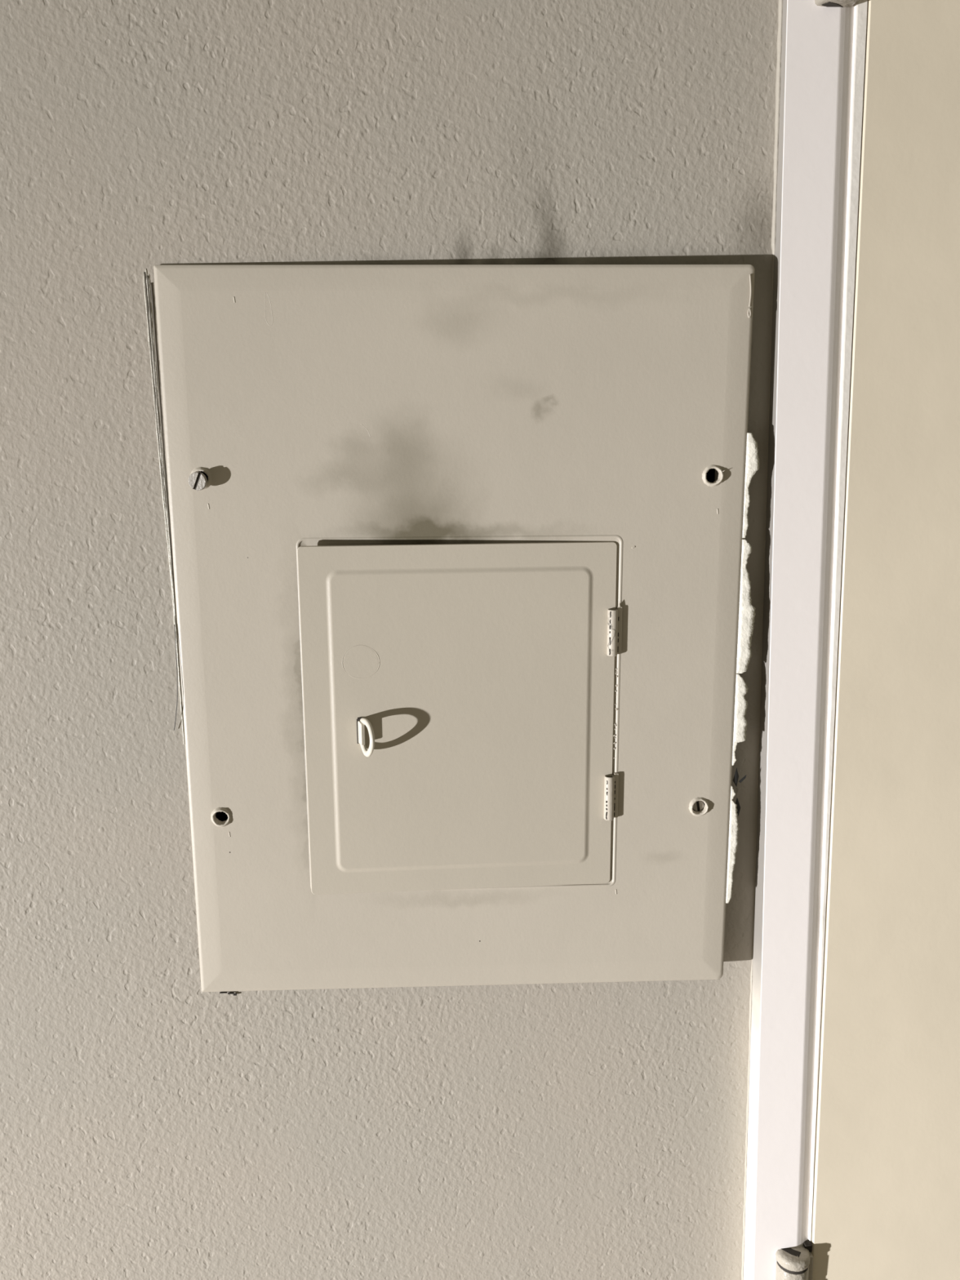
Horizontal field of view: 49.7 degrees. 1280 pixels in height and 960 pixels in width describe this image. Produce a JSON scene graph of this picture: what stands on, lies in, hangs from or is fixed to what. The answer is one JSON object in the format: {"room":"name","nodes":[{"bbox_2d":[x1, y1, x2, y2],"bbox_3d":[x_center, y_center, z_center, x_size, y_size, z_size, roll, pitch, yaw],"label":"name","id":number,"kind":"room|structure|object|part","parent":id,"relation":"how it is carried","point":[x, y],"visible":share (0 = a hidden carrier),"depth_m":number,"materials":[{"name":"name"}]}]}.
{"room":"utility room","nodes":[
{"label":"utility room","id":0,"kind":"room"},
{"bbox_2d":[0,0,778,1279],"bbox_3d":[-0.310,0.250,0.767,4.600,2.500,0.120,-2,12,-4],"label":"wall","id":1,"kind":"structure","parent":0,"point":[154,1125],"depth_m":0.67,"materials":[{"name":"paint"}]},
{"bbox_2d":[142,264,759,995],"bbox_3d":[-0.010,0.011,0.659,0.380,0.479,0.036,-1,12,-2],"label":"breaker panel","id":2,"kind":"object","parent":1,"relation":"attached to","point":[465,614],"visible":1,"depth_m":0.66,"materials":[{"name":"beige metal"}]},
{"bbox_3d":[-0.013,0.054,0.675,0.202,0.233,0.003,-1,12,-4],"label":"panel door","id":3,"kind":"part","parent":2,"relation":"part of","materials":[{"name":"beige metal"}]},
{"bbox_2d":[741,0,853,1279],"bbox_3d":[0.223,0.441,0.767,0.042,2.100,0.038,-2,12,-4],"label":"trim","id":4,"kind":"structure","parent":1,"relation":"attached to","point":[816,51],"depth_m":0.68,"materials":[{"name":"paint"}]},
{"bbox_2d":[808,0,867,1241],"bbox_3d":[0.242,0.450,0.823,0.015,2.060,0.136,-2,12,-4],"label":"trim","id":5,"kind":"structure","parent":1,"relation":"attached to","point":[860,6],"depth_m":0.66,"materials":[{"name":"white paint"}]},
{"bbox_2d":[775,0,959,1279],"bbox_3d":[0.636,0.438,0.818,0.842,2.045,0.072,-2,12,-4],"label":"door","id":6,"kind":"structure","parent":1,"relation":"in","point":[886,1203],"depth_m":0.70,"materials":[{"name":"beige paint"}]}
]}

